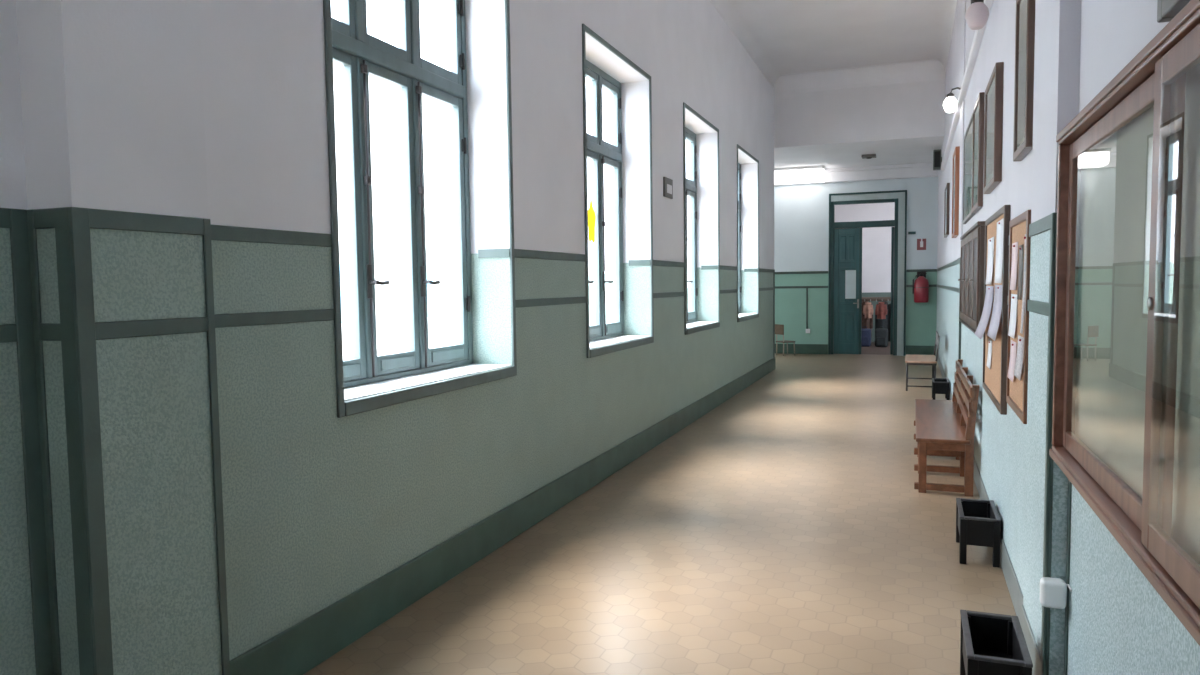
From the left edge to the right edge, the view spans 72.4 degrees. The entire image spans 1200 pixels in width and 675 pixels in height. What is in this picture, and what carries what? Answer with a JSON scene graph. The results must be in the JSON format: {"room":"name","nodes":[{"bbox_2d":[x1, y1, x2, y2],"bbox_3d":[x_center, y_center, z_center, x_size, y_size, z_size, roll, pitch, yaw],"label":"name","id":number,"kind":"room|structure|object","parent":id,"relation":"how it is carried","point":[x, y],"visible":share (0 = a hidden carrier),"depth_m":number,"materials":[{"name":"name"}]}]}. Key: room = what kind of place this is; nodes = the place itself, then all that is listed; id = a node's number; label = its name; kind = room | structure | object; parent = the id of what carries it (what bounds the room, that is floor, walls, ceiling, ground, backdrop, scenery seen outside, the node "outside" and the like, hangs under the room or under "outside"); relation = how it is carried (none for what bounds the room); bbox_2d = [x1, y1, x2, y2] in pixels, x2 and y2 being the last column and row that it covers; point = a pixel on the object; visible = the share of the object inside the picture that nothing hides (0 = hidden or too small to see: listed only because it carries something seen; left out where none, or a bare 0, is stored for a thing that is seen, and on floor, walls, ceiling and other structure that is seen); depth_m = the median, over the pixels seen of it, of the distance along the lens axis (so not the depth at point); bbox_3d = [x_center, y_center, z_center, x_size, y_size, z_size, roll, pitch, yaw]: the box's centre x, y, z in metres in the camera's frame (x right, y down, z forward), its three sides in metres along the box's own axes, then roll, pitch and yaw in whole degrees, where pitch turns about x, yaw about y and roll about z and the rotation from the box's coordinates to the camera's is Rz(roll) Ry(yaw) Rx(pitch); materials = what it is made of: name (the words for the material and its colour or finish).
{"room":"school corridor","nodes":[
{"label":"school corridor","id":0,"kind":"room"},
{"bbox_2d":[0,0,773,674],"bbox_3d":[-0.724,-1.273,4.369,0.522,4.900,19.800,1,4,21],"label":"wall","id":1,"kind":"structure","parent":0,"point":[214,110],"depth_m":3.02,"materials":[{"name":"green paint"}]},
{"bbox_2d":[0,208,773,342],"bbox_3d":[-0.633,-0.319,4.401,0.369,0.338,19.800,1,4,21],"label":"trim","id":2,"kind":"structure","parent":1,"relation":"attached to","point":[43,218],"depth_m":2.67,"materials":[{"name":"green paint"}]},
{"bbox_2d":[10,207,774,674],"bbox_3d":[0.789,0.103,7.870,0.171,1.663,12.375,1,4,21],"label":"trim","id":3,"kind":"structure","parent":1,"relation":"attached to","point":[72,224],"depth_m":2.12,"materials":[{"name":"green paint"}]},
{"bbox_2d":[323,0,516,417],"bbox_3d":[-0.927,-0.884,3.988,0.340,2.310,1.575,1,4,21],"label":"window","id":4,"kind":"structure","parent":1,"relation":"in","point":[368,381],"depth_m":4.13,"materials":[{"name":"green wood"}]},
{"bbox_2d":[332,0,355,38],"bbox_3d":[-1.221,-1.631,3.527,0.063,0.561,0.479,1,4,21],"label":"window pane","id":5,"kind":"object","parent":4,"relation":"attached to","point":[346,29],"depth_m":3.72,"materials":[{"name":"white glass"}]},
{"bbox_2d":[362,0,410,62],"bbox_3d":[-1.056,-1.663,3.986,0.044,0.561,0.402,1,4,21],"label":"window pane","id":6,"kind":"object","parent":4,"relation":"attached to","point":[402,54],"depth_m":4.10,"materials":[{"name":"glass"}]},
{"bbox_2d":[416,0,464,84],"bbox_3d":[-0.875,-1.694,4.436,0.063,0.561,0.474,1,4,21],"label":"window pane","id":7,"kind":"object","parent":4,"relation":"attached to","point":[456,76],"depth_m":4.60,"materials":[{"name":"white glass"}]},
{"bbox_2d":[230,358,774,674],"bbox_3d":[-0.648,1.071,4.515,0.418,0.200,19.822,1,4,20],"label":"baseboard","id":8,"kind":"structure","parent":1,"relation":"attached to","point":[305,645],"depth_m":3.98,"materials":[{"name":"green paint"}]},
{"bbox_2d":[582,24,653,357],"bbox_3d":[0.028,-1.058,6.497,0.340,2.310,1.575,1,4,21],"label":"window","id":9,"kind":"structure","parent":1,"relation":"in","point":[602,338],"depth_m":6.75,"materials":[{"name":"green wood"}]},
{"bbox_2d":[588,199,595,242],"bbox_3d":[-0.070,-0.934,6.594,0.003,0.346,0.189,1,4,21],"label":"paper decoration","id":10,"kind":"object","parent":9,"relation":"attached to","point":[591,213],"visible":0.87,"depth_m":6.59,"materials":[{"name":"yellow paper"}]},
{"bbox_2d":[586,68,598,143],"bbox_3d":[-0.101,-1.837,6.495,0.044,0.561,0.402,1,4,21],"label":"window pane","id":11,"kind":"object","parent":9,"relation":"attached to","point":[592,74],"depth_m":6.64,"materials":[{"name":"clear glass"}]},
{"bbox_2d":[601,77,621,153],"bbox_3d":[0.080,-1.868,6.945,0.063,0.561,0.474,1,4,21],"label":"window pane","id":12,"kind":"object","parent":9,"relation":"attached to","point":[607,83],"depth_m":7.10,"materials":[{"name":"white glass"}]},
{"bbox_2d":[663,177,672,198],"bbox_3d":[0.635,-1.391,7.629,0.023,0.180,0.260,1,4,21],"label":"plaque","id":13,"kind":"object","parent":1,"relation":"attached to","point":[667,183],"visible":1,"depth_m":7.59,"materials":[{"name":"grey paint"}]},
{"bbox_2d":[683,102,719,334],"bbox_3d":[0.976,-1.231,8.987,0.340,2.310,1.575,1,4,21],"label":"window","id":14,"kind":"structure","parent":1,"relation":"in","point":[691,324],"depth_m":9.57,"materials":[{"name":"green wood"}]},
{"bbox_2d":[686,133,696,185],"bbox_3d":[1.028,-2.041,9.435,0.063,0.561,0.474,1,4,21],"label":"window pane","id":15,"kind":"object","parent":14,"relation":"attached to","point":[691,137],"depth_m":9.60,"materials":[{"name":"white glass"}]},
{"bbox_2d":[737,144,758,321],"bbox_3d":[1.924,-1.404,11.477,0.340,2.310,1.575,1,4,21],"label":"window","id":16,"kind":"structure","parent":1,"relation":"in","point":[741,317],"depth_m":12.08,"materials":[{"name":"green wood"}]},
{"bbox_2d":[738,167,740,205],"bbox_3d":[1.976,-2.214,11.925,0.063,0.561,0.474,1,4,21],"label":"window pane","id":17,"kind":"object","parent":16,"relation":"attached to","point":[739,168],"depth_m":12.10,"materials":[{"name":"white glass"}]},
{"bbox_2d":[586,85,687,325],"bbox_3d":[1.148,-1.920,14.034,2.858,4.900,0.360,1,4,21],"label":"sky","id":18,"kind":"structure","parent":0,"point":[605,94],"depth_m":14.24,"materials":[{"name":"white paint"}]},
{"bbox_2d":[304,342,1015,674],"bbox_3d":[0.891,1.098,7.672,6.960,0.300,27.600,1,4,21],"label":"floor","id":19,"kind":"structure","parent":0,"point":[785,529],"depth_m":4.21,"materials":[{"name":"tile"}]},
{"bbox_2d":[775,324,794,355],"bbox_3d":[3.680,0.046,16.290,0.297,0.620,0.300,-2,4,-21],"label":"chair","id":20,"kind":"object","parent":19,"relation":"on","point":[779,329],"visible":0.96,"depth_m":16.21,"materials":[{"name":"metal"}]},
{"bbox_2d":[861,326,870,346],"bbox_3d":[5.883,-0.023,18.242,0.280,0.448,0.215,1,4,21],"label":"bag","id":21,"kind":"object","parent":19,"relation":"on","point":[866,332],"visible":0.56,"depth_m":18.15,"materials":[{"name":"blue fabric"}]},
{"bbox_2d":[875,327,887,346],"bbox_3d":[6.205,-0.017,18.076,0.280,0.448,0.215,1,4,21],"label":"bag","id":22,"kind":"object","parent":19,"relation":"on","point":[881,335],"visible":1,"depth_m":18.00,"materials":[{"name":"grey fabric"}]},
{"bbox_2d":[905,331,939,390],"bbox_3d":[4.379,0.307,11.152,0.421,0.740,1.030,1,4,21],"label":"bench","id":23,"kind":"object","parent":19,"relation":"on","point":[909,359],"visible":0.91,"depth_m":10.79,"materials":[{"name":"brown wood"}]},
{"bbox_2d":[932,378,949,399],"bbox_3d":[4.123,0.637,9.926,0.190,0.245,0.400,1,4,21],"label":"planter box","id":24,"kind":"object","parent":19,"relation":"on","point":[939,385],"visible":0.93,"depth_m":9.76,"materials":[{"name":"black paint"}]},
{"bbox_2d":[914,359,979,496],"bbox_3d":[2.685,0.627,6.447,0.397,0.750,1.990,1,4,21],"label":"bench","id":25,"kind":"object","parent":19,"relation":"on","point":[943,427],"visible":1,"depth_m":5.89,"materials":[{"name":"red wood"}]},
{"bbox_2d":[956,498,1000,567],"bbox_3d":[1.996,1.024,4.340,0.190,0.245,0.400,1,4,21],"label":"planter box","id":26,"kind":"object","parent":19,"relation":"on","point":[978,521],"visible":1,"depth_m":4.18,"materials":[{"name":"black paint"}]},
{"bbox_2d":[960,610,1032,674],"bbox_3d":[1.341,1.133,2.796,0.190,0.245,0.400,1,4,21],"label":"planter box","id":27,"kind":"object","parent":19,"relation":"on","point":[990,643],"visible":1,"depth_m":2.92,"materials":[{"name":"black paint"}]},
{"bbox_2d":[710,0,956,88],"bbox_3d":[0.536,-3.647,3.617,3.242,0.500,20.000,1,4,21],"label":"ceiling","id":28,"kind":"structure","parent":0,"point":[782,37],"depth_m":10.83,"materials":[{"name":"paint"}]},
{"bbox_2d":[774,177,937,355],"bbox_3d":[3.742,-2.127,16.710,5.802,4.900,0.300,1,4,21],"label":"wall","id":29,"kind":"structure","parent":0,"point":[801,211],"depth_m":16.34,"materials":[{"name":"green paint"}]},
{"bbox_2d":[806,288,809,332],"bbox_3d":[4.180,-0.537,16.477,0.090,0.905,0.030,1,4,21],"label":"power outlet","id":30,"kind":"object","parent":29,"relation":"attached to","point":[807,329],"visible":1,"depth_m":16.48,"materials":[{"name":"white plastic"}]},
{"bbox_2d":[775,344,935,355],"bbox_3d":[3.885,0.231,16.649,5.442,0.200,0.018,1,4,21],"label":"baseboard","id":31,"kind":"structure","parent":29,"relation":"attached to","point":[799,348],"depth_m":16.46,"materials":[{"name":"green paint"}]},
{"bbox_2d":[774,163,937,185],"bbox_3d":[3.825,-3.189,16.390,5.442,0.260,0.100,1,4,21],"label":"trim","id":32,"kind":"structure","parent":29,"relation":"attached to","point":[919,170],"depth_m":15.79,"materials":[{"name":"white paint"}]},
{"bbox_2d":[775,269,936,288],"bbox_3d":[3.328,-0.400,15.165,5.442,1.663,3.100,1,4,21],"label":"trim","id":33,"kind":"structure","parent":29,"relation":"attached to","point":[911,270],"depth_m":16.40,"materials":[{"name":"green paint"}]},
{"bbox_2d":[828,190,906,355],"bbox_3d":[5.332,-1.262,16.335,1.444,3.180,0.700,1,4,21],"label":"door","id":34,"kind":"structure","parent":29,"relation":"in","point":[845,243],"depth_m":16.13,"materials":[{"name":"teal paint"}]},
{"bbox_2d":[845,270,855,298],"bbox_3d":[4.947,-1.047,16.184,0.200,0.560,0.004,1,4,21],"label":"paper sheet","id":35,"kind":"object","parent":34,"relation":"attached to","point":[850,275],"visible":1,"depth_m":16.18,"materials":[{"name":"white paper"}]},
{"bbox_2d":[912,271,928,302],"bbox_3d":[6.097,-0.961,15.581,0.295,0.595,0.285,1,4,21],"label":"fire extinguisher","id":36,"kind":"object","parent":29,"relation":"attached to","point":[921,284],"visible":1,"depth_m":15.49,"materials":[{"name":"metal"}]},
{"bbox_2d":[917,239,925,249],"bbox_3d":[6.139,-1.778,15.656,0.164,0.215,0.009,1,4,21],"label":"safety sign","id":37,"kind":"object","parent":29,"relation":"attached to","point":[921,243],"visible":1,"depth_m":15.65,"materials":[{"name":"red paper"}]},
{"bbox_2d":[774,139,943,168],"bbox_3d":[3.287,-3.372,14.974,6.160,0.300,3.700,1,4,21],"label":"ceiling","id":38,"kind":"structure","parent":0,"point":[908,152],"depth_m":14.39,"materials":[{"name":"white paint"}]},
{"bbox_2d":[774,165,825,184],"bbox_3d":[3.858,-3.165,16.004,1.020,0.260,0.500,1,4,21],"label":"ceiling light","id":39,"kind":"object","parent":38,"relation":"attached to","point":[806,174],"visible":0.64,"depth_m":15.80,"materials":[{"name":"white plastic"}]},
{"bbox_2d":[862,154,875,158],"bbox_3d":[4.721,-3.170,14.388,0.240,0.066,0.200,1,4,21],"label":"ceiling sensor","id":40,"kind":"object","parent":38,"relation":"attached to","point":[865,156],"visible":1,"depth_m":14.31,"materials":[{"name":"grey paint"}]},
{"bbox_2d":[774,59,945,150],"bbox_3d":[4.067,-3.726,12.990,2.624,1.240,0.600,1,4,21],"label":"wall header","id":41,"kind":"structure","parent":0,"point":[897,102],"depth_m":12.96,"materials":[{"name":"white paint"}]},
{"bbox_2d":[834,202,894,341],"bbox_3d":[5.900,-1.588,18.017,5.000,3.600,3.600,1,4,21],"label":"wall","id":42,"kind":"structure","parent":0,"point":[876,241],"depth_m":19.48,"materials":[{"name":"white paint"}]},
{"bbox_2d":[862,297,890,300],"bbox_3d":[6.270,-0.373,18.603,0.760,1.090,0.360,1,4,21],"label":"coat rack","id":43,"kind":"object","parent":42,"relation":"attached to","point":[863,298],"visible":0.3,"depth_m":18.53,"materials":[{"name":"metal"}]},
{"bbox_2d":[862,301,872,336],"bbox_3d":[6.094,-0.426,18.843,0.356,0.849,0.216,1,4,21],"label":"coat","id":44,"kind":"object","parent":43,"relation":"hanging from","point":[868,322],"visible":0.3,"depth_m":18.76,"materials":[{"name":"brown fabric"}]},
{"bbox_2d":[863,302,872,317],"bbox_3d":[6.034,-0.612,18.471,0.202,0.370,0.199,-2,4,-17],"label":"coat","id":45,"kind":"object","parent":43,"relation":"hanging from","point":[868,308],"visible":1,"depth_m":18.41,"materials":[{"name":"beige fabric"}]},
{"bbox_2d":[875,302,886,318],"bbox_3d":[6.308,-0.609,18.368,0.221,0.390,0.227,-3,4,-31],"label":"coat","id":46,"kind":"object","parent":43,"relation":"hanging from","point":[881,308],"visible":1,"depth_m":18.31,"materials":[{"name":"fabric"}]},
{"bbox_2d":[875,301,890,340],"bbox_3d":[6.480,-0.371,18.691,0.397,0.909,0.215,1,4,21],"label":"coat","id":47,"kind":"object","parent":43,"relation":"hanging from","point":[879,323],"visible":0.44,"depth_m":18.61,"materials":[{"name":"black fabric"}]},
{"bbox_2d":[936,0,1199,674],"bbox_3d":[2.573,-1.354,4.931,0.420,4.900,23.200,1,4,21],"label":"wall","id":48,"kind":"structure","parent":0,"point":[1119,624],"depth_m":2.83,"materials":[{"name":"teal paint"}]},
{"bbox_2d":[933,149,941,169],"bbox_3d":[5.649,-2.972,13.723,0.132,0.320,0.208,1,4,21],"label":"loudspeaker","id":49,"kind":"object","parent":48,"relation":"attached to","point":[937,159],"visible":1,"depth_m":13.63,"materials":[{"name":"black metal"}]},
{"bbox_2d":[934,151,939,166],"bbox_3d":[5.608,-2.966,13.632,0.090,0.260,0.008,1,4,21],"label":"grille","id":50,"kind":"object","parent":49,"relation":"attached to","point":[936,153],"depth_m":13.63,"materials":[{"name":"black metal"}]},
{"bbox_2d":[944,183,949,237],"bbox_3d":[4.653,-1.693,11.000,0.034,0.665,0.850,1,4,21],"label":"picture frame","id":51,"kind":"object","parent":48,"relation":"attached to","point":[947,188],"visible":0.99,"depth_m":10.63,"materials":[{"name":"brown wood"}]},
{"bbox_2d":[943,87,960,112],"bbox_3d":[3.507,-2.370,8.151,0.174,0.250,0.130,1,4,21],"label":"wall lamp","id":52,"kind":"object","parent":48,"relation":"attached to","point":[950,103],"visible":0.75,"depth_m":8.12,"materials":[{"name":"glass"}]},
{"bbox_2d":[952,146,959,237],"bbox_3d":[3.740,-1.509,8.620,0.045,0.893,0.641,1,4,21],"label":"picture frame","id":53,"kind":"object","parent":48,"relation":"attached to","point":[956,155],"visible":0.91,"depth_m":8.34,"materials":[{"name":"orange wood"}]},
{"bbox_2d":[941,0,992,170],"bbox_3d":[3.580,-2.285,8.182,0.050,0.055,9.500,1,4,21],"label":"trim","id":54,"kind":"structure","parent":48,"relation":"attached to","point":[978,35],"depth_m":6.93,"materials":[{"name":"white paint"}]},
{"bbox_2d":[963,113,974,223],"bbox_3d":[3.029,-1.354,6.727,0.028,0.770,1.182,1,4,21],"label":"picture frame","id":55,"kind":"object","parent":48,"relation":"attached to","point":[968,137],"visible":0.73,"depth_m":6.75,"materials":[{"name":"grey paint"}]},
{"bbox_2d":[958,221,984,333],"bbox_3d":[2.812,-0.446,6.238,0.067,0.735,2.034,1,4,21],"label":"picture frame","id":56,"kind":"object","parent":48,"relation":"attached to","point":[972,262],"visible":0.93,"depth_m":5.73,"materials":[{"name":"brown wood"}]},
{"bbox_2d":[965,0,988,29],"bbox_3d":[2.214,-1.924,4.760,0.174,0.250,0.130,1,4,21],"label":"wall lamp","id":57,"kind":"object","parent":48,"relation":"attached to","point":[977,14],"visible":1,"depth_m":4.73,"materials":[{"name":"glass"}]},
{"bbox_2d":[971,92,984,213],"bbox_3d":[2.677,-1.285,5.811,0.034,0.760,0.622,1,4,21],"label":"picture frame","id":58,"kind":"object","parent":48,"relation":"attached to","point":[978,111],"visible":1,"depth_m":5.57,"materials":[{"name":"brown wood"}]},
{"bbox_2d":[983,62,1003,193],"bbox_3d":[2.245,-1.169,4.685,0.039,0.627,0.688,1,4,21],"label":"picture frame","id":59,"kind":"object","parent":48,"relation":"attached to","point":[993,126],"visible":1,"depth_m":4.47,"materials":[{"name":"brown wood"}]},
{"bbox_2d":[937,214,1050,315],"bbox_3d":[2.361,-0.392,4.918,0.067,0.338,22.900,1,4,21],"label":"trim","id":60,"kind":"structure","parent":48,"relation":"attached to","point":[1041,225],"depth_m":3.00,"materials":[{"name":"green paint"}]},
{"bbox_2d":[982,205,1010,414],"bbox_3d":[2.179,-0.168,4.526,0.028,1.026,1.124,1,4,21],"label":"cork board","id":61,"kind":"object","parent":48,"relation":"attached to","point":[994,384],"visible":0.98,"depth_m":4.24,"materials":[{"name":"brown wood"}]},
{"bbox_2d":[975,286,993,338],"bbox_3d":[2.234,-0.151,4.773,0.061,0.294,0.512,1,4,21],"label":"paper sheet","id":62,"kind":"object","parent":61,"relation":"attached to","point":[984,319],"visible":1,"depth_m":4.75,"materials":[{"name":"white paper"}]},
{"bbox_2d":[987,339,991,368],"bbox_3d":[2.229,0.092,4.695,0.009,0.162,0.218,1,4,21],"label":"paper sheet","id":63,"kind":"object","parent":61,"relation":"attached to","point":[989,340],"visible":1,"depth_m":4.69,"materials":[{"name":"white paper"}]},
{"bbox_2d":[986,237,993,284],"bbox_3d":[2.243,-0.438,4.719,0.011,0.266,0.379,1,4,21],"label":"paper sheet","id":64,"kind":"object","parent":61,"relation":"attached to","point":[990,257],"visible":1,"depth_m":4.70,"materials":[{"name":"white paper"}]},
{"bbox_2d":[987,285,1001,340],"bbox_3d":[2.053,-0.135,4.262,0.036,0.276,0.455,1,4,21],"label":"paper sheet","id":65,"kind":"object","parent":61,"relation":"attached to","point":[997,306],"visible":1,"depth_m":4.25,"materials":[{"name":"white paper"}]},
{"bbox_2d":[994,218,1003,282],"bbox_3d":[2.062,-0.443,4.237,0.008,0.323,0.360,1,4,21],"label":"paper sheet","id":66,"kind":"object","parent":61,"relation":"attached to","point":[999,235],"visible":0.9,"depth_m":4.22,"materials":[{"name":"white paper"}]},
{"bbox_2d":[936,350,1064,674],"bbox_3d":[2.380,1.024,5.009,0.067,0.150,22.900,1,4,21],"label":"baseboard","id":67,"kind":"structure","parent":48,"relation":"attached to","point":[1012,582],"depth_m":3.61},
{"bbox_2d":[958,212,1071,674],"bbox_3d":[2.478,0.249,5.247,0.069,1.663,5.545,1,4,21],"label":"trim","id":68,"kind":"structure","parent":48,"relation":"attached to","point":[1048,502],"depth_m":2.69,"materials":[{"name":"green paint"}]},
{"bbox_2d":[1006,209,1030,423],"bbox_3d":[1.798,-0.098,3.519,0.024,0.846,0.639,1,4,21],"label":"cork board","id":69,"kind":"object","parent":48,"relation":"attached to","point":[1017,390],"visible":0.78,"depth_m":3.44,"materials":[{"name":"cork"},{"name":"brown wood frame"},{"name":"paper"}]},
{"bbox_2d":[1007,340,1016,381],"bbox_3d":[1.835,0.102,3.654,0.013,0.171,0.218,1,4,21],"label":"paper sheet","id":70,"kind":"object","parent":69,"relation":"attached to","point":[1013,349],"visible":0.95,"depth_m":3.64,"materials":[{"name":"paper"}]},
{"bbox_2d":[1008,294,1017,337],"bbox_3d":[1.837,-0.097,3.649,0.011,0.190,0.236,1,4,21],"label":"paper sheet","id":71,"kind":"object","parent":69,"relation":"attached to","point":[1013,312],"visible":0.99,"depth_m":3.64,"materials":[{"name":"white paper"}]},
{"bbox_2d":[1010,242,1017,289],"bbox_3d":[1.839,-0.316,3.644,0.008,0.209,0.218,1,4,21],"label":"paper sheet","id":72,"kind":"object","parent":69,"relation":"attached to","point":[1014,245],"visible":1,"depth_m":3.63,"materials":[{"name":"white paper"}]},
{"bbox_2d":[1014,335,1023,379],"bbox_3d":[1.739,0.082,3.403,0.015,0.171,0.218,1,4,21],"label":"paper sheet","id":73,"kind":"object","parent":69,"relation":"attached to","point":[1020,348],"visible":0.92,"depth_m":3.40,"materials":[{"name":"white paper"}]},
{"bbox_2d":[1017,244,1023,299],"bbox_3d":[1.758,-0.273,3.433,0.008,0.228,0.142,1,4,21],"label":"paper sheet","id":74,"kind":"object","parent":69,"relation":"attached to","point":[1021,247],"visible":1,"depth_m":3.42,"materials":[{"name":"grey paper"}]},
{"bbox_2d":[1020,234,1025,333],"bbox_3d":[1.706,-0.216,3.301,0.011,0.399,0.070,1,4,21],"label":"paper sheet","id":75,"kind":"object","parent":69,"relation":"attached to","point":[1023,296],"visible":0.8,"depth_m":3.30,"materials":[{"name":"white paper"}]},
{"bbox_2d":[1013,0,1034,161],"bbox_3d":[1.744,-1.101,3.362,0.035,0.694,0.422,1,4,21],"label":"picture frame","id":76,"kind":"object","parent":48,"relation":"attached to","point":[1025,9],"visible":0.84,"depth_m":3.30,"materials":[{"name":"brown wood"}]},
{"bbox_2d":[1039,577,1071,608],"bbox_3d":[1.487,0.839,2.677,0.084,0.092,0.081,1,4,21],"label":"wall switch","id":77,"kind":"object","parent":48,"relation":"attached to","point":[1053,591],"visible":1,"depth_m":2.67,"materials":[{"name":"white plastic"}]},
{"bbox_2d":[1049,0,1199,645],"bbox_3d":[1.082,-0.057,1.577,0.074,1.007,2.130,1,4,21],"label":"display case","id":78,"kind":"object","parent":48,"relation":"attached to","point":[1126,414],"visible":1,"depth_m":1.80,"materials":[{"name":"brown wood"}]},
{"bbox_2d":[1157,0,1190,22],"bbox_3d":[0.998,-0.925,1.277,0.040,0.645,0.710,1,4,21],"label":"picture frame","id":79,"kind":"object","parent":48,"relation":"attached to","point":[1167,10],"visible":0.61,"depth_m":1.58,"materials":[{"name":"grey paint"}]},
{"label":"outside","id":80,"kind":"structure","parent":0,"visible":0},
{"bbox_3d":[-15.855,3.685,22.376,34.540,0.300,90.000,1,4,21],"label":"ground","id":81,"kind":"structure","parent":80,"visible":0},
{"bbox_2d":[333,62,456,359],"bbox_3d":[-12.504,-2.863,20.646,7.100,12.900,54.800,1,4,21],"label":"window panes","id":82,"kind":"structure","parent":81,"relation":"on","point":[384,97],"depth_m":27.13,"materials":[{"name":"glass"}]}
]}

